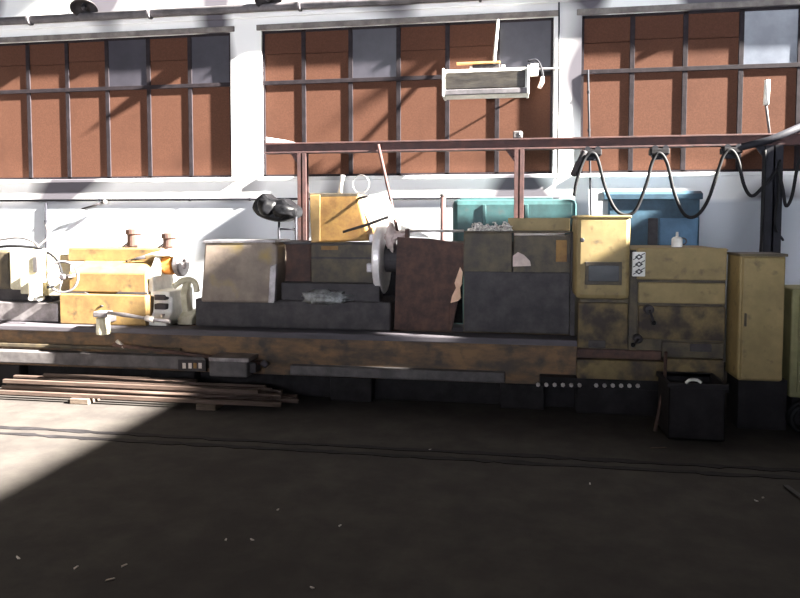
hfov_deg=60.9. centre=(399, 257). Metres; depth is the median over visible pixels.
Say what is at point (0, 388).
bar
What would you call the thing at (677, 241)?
can
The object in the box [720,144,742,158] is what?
trolley
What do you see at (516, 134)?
switch
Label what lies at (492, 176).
sill
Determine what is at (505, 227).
swarf
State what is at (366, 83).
window
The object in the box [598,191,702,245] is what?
machine
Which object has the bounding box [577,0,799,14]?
lintel
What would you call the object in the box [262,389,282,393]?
bar
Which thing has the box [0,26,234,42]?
lintel
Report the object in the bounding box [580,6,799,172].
window
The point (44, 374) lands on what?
bar
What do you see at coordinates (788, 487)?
floor strip
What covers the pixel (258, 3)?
lamp
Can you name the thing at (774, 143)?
rail
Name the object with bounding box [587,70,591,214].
conduit
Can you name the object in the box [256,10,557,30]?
lintel
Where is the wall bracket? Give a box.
[81,200,106,209]
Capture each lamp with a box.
[69,0,97,15]
[254,0,281,6]
[442,19,562,100]
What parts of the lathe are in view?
apron rail, lead rod, scale plate, switch box lid, rod, apron rail, plate, chuck guard, box lid, door, screen frame, panel, foot rail, lever, symbol plate, lever, roof plate, panel, panel, panel, panel, panel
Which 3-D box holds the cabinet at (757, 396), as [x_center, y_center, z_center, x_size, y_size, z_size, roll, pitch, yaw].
[2.797,0.643,5.321,0.381,1.359,0.365,0,3,9]
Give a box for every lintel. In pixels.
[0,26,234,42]
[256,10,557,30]
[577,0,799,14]
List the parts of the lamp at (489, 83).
bracket arm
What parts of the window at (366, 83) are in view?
glass pane, glass pane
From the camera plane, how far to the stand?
6.91 m
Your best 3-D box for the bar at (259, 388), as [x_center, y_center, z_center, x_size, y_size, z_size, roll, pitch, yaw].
[-2.357,1.141,6.129,2.511,0.034,0.034,0,3,9]
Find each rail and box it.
[0,426,799,479]
[264,123,799,252]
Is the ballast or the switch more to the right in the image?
the switch
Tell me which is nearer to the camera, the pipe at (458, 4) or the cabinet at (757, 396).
the cabinet at (757, 396)
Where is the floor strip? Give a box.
[783,485,799,498]
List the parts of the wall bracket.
arm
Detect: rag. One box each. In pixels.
[384,220,404,251]
[400,225,429,237]
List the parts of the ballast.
slat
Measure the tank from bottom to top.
1.863 m
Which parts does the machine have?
door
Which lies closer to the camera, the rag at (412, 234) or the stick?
the rag at (412, 234)
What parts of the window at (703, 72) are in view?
glass pane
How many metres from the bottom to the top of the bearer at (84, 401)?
0.050 m
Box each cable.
[572,148,776,218]
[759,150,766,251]
[774,160,783,240]
[776,157,799,207]
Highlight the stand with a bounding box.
[278,217,296,239]
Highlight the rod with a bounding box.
[653,351,667,431]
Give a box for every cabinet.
[725,252,787,429]
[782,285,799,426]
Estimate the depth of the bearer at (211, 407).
5.78 m
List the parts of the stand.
leg, leg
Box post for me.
[440,194,445,240]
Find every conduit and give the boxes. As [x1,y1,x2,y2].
[0,196,559,201]
[44,203,47,247]
[556,2,559,181]
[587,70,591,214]
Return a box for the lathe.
[0,215,729,415]
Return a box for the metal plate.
[394,229,463,330]
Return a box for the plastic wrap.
[301,289,354,304]
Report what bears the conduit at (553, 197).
attached to the wall
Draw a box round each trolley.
[584,146,601,160]
[648,145,669,159]
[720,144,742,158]
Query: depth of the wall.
8.52 m
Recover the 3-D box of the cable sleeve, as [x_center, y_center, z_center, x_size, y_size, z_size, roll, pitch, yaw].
[1.816,-0.956,6.897,0.167,0.273,0.072,0,3,9]
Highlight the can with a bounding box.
[671,232,686,246]
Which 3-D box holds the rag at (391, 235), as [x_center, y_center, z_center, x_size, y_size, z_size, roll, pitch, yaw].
[-0.035,-0.184,6.186,0.222,0.331,0.169,0,3,9]
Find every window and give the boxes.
[0,33,231,179]
[262,18,553,176]
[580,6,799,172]
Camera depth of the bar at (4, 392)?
5.89 m
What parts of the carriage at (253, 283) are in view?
housing lid, tower arm, lever, plate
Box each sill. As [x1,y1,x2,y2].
[0,177,236,183]
[257,174,557,180]
[575,171,799,177]
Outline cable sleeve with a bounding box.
[571,150,586,176]
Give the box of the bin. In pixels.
[656,371,728,440]
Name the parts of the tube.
rod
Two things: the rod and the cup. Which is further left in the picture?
the cup
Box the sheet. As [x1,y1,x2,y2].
[360,193,395,227]
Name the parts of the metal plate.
rod, plate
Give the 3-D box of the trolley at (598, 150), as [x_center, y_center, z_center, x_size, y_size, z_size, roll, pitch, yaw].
[1.956,-1.059,6.930,0.180,0.138,0.140,0,3,9]
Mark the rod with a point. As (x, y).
(665, 352)
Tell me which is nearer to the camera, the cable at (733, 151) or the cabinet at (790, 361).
the cabinet at (790, 361)
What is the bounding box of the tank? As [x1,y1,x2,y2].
[452,198,576,323]
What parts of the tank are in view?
lid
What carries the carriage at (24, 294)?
on the lathe
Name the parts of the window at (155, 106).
glass pane, glass pane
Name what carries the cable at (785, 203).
hanging from the rail at (774, 143)
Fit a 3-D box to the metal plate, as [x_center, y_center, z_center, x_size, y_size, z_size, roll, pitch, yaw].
[0.269,0.198,6.131,0.638,0.912,0.150,0,3,9]
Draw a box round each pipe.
[0,0,481,25]
[0,0,599,30]
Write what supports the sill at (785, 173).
attached to the wall
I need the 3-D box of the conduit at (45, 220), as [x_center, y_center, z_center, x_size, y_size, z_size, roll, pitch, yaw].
[-4.725,-0.079,9.076,0.067,1.297,0.040,0,3,9]
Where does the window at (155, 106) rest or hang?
in the wall
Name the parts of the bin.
handle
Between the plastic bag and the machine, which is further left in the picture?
the plastic bag
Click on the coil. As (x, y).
(794, 408)
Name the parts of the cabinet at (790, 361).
door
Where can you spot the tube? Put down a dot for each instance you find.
(766, 82)
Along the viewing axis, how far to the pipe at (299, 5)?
8.44 m
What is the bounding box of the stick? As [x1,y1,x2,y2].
[377,144,398,230]
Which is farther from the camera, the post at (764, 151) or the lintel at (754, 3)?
the lintel at (754, 3)
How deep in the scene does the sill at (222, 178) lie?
8.83 m
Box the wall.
[0,0,799,361]
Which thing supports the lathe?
on the floor
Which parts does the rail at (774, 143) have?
scrap strip, post, post, post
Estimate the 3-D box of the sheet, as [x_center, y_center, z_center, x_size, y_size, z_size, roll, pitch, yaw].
[-0.211,-0.446,6.373,0.337,0.332,0.140,0,3,9]
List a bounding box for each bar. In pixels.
[0,388,280,401]
[0,390,281,406]
[1,385,271,399]
[3,379,258,393]
[6,383,281,398]
[13,375,265,387]
[13,377,271,391]
[43,373,197,382]
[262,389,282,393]
[271,398,298,402]
[282,394,297,397]
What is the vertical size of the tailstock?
0.975 m
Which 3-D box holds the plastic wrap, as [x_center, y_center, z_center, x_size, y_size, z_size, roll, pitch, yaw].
[-0.648,0.355,6.135,0.512,0.158,0.204,0,3,9]
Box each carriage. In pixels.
[0,224,70,321]
[195,175,462,330]
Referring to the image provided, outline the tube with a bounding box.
[763,79,770,132]
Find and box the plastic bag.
[252,193,302,221]
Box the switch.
[513,131,522,137]
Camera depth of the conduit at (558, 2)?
7.89 m
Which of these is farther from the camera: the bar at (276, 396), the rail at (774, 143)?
the rail at (774, 143)
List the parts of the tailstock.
clamp lever, lever arm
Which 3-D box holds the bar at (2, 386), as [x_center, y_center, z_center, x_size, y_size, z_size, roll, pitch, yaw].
[-2.355,1.185,5.978,2.552,0.034,0.034,0,3,9]
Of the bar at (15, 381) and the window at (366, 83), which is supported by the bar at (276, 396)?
the bar at (15, 381)
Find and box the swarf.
[467,221,512,230]
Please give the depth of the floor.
3.79 m
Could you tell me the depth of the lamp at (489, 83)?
7.59 m
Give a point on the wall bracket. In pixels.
(104, 201)
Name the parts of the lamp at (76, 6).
bulb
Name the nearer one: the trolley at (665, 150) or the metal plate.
the metal plate
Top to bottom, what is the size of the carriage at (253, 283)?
1.424 m
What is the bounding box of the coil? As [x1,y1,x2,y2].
[786,401,799,432]
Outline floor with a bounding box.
[0,362,799,597]
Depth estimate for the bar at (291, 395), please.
5.97 m
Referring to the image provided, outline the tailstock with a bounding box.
[46,228,192,334]
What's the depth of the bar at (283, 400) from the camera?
5.83 m
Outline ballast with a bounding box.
[456,61,504,68]
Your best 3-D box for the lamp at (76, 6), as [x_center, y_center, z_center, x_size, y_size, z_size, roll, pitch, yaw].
[-4.007,-3.256,8.637,0.323,0.356,0.335,0,3,9]
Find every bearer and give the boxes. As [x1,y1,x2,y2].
[70,398,99,404]
[196,403,223,410]
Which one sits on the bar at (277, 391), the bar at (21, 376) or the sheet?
the bar at (21, 376)
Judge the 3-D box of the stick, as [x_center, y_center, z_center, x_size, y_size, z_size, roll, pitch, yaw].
[0.026,0.008,7.172,0.585,2.417,0.036,1,3,22]
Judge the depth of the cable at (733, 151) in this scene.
6.72 m
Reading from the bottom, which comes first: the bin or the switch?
the bin
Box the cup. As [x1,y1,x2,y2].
[93,310,115,334]
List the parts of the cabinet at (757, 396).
door handle, door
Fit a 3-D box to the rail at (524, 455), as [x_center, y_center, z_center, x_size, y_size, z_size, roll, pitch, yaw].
[-1.009,1.349,4.891,13.252,0.014,0.223,0,3,9]

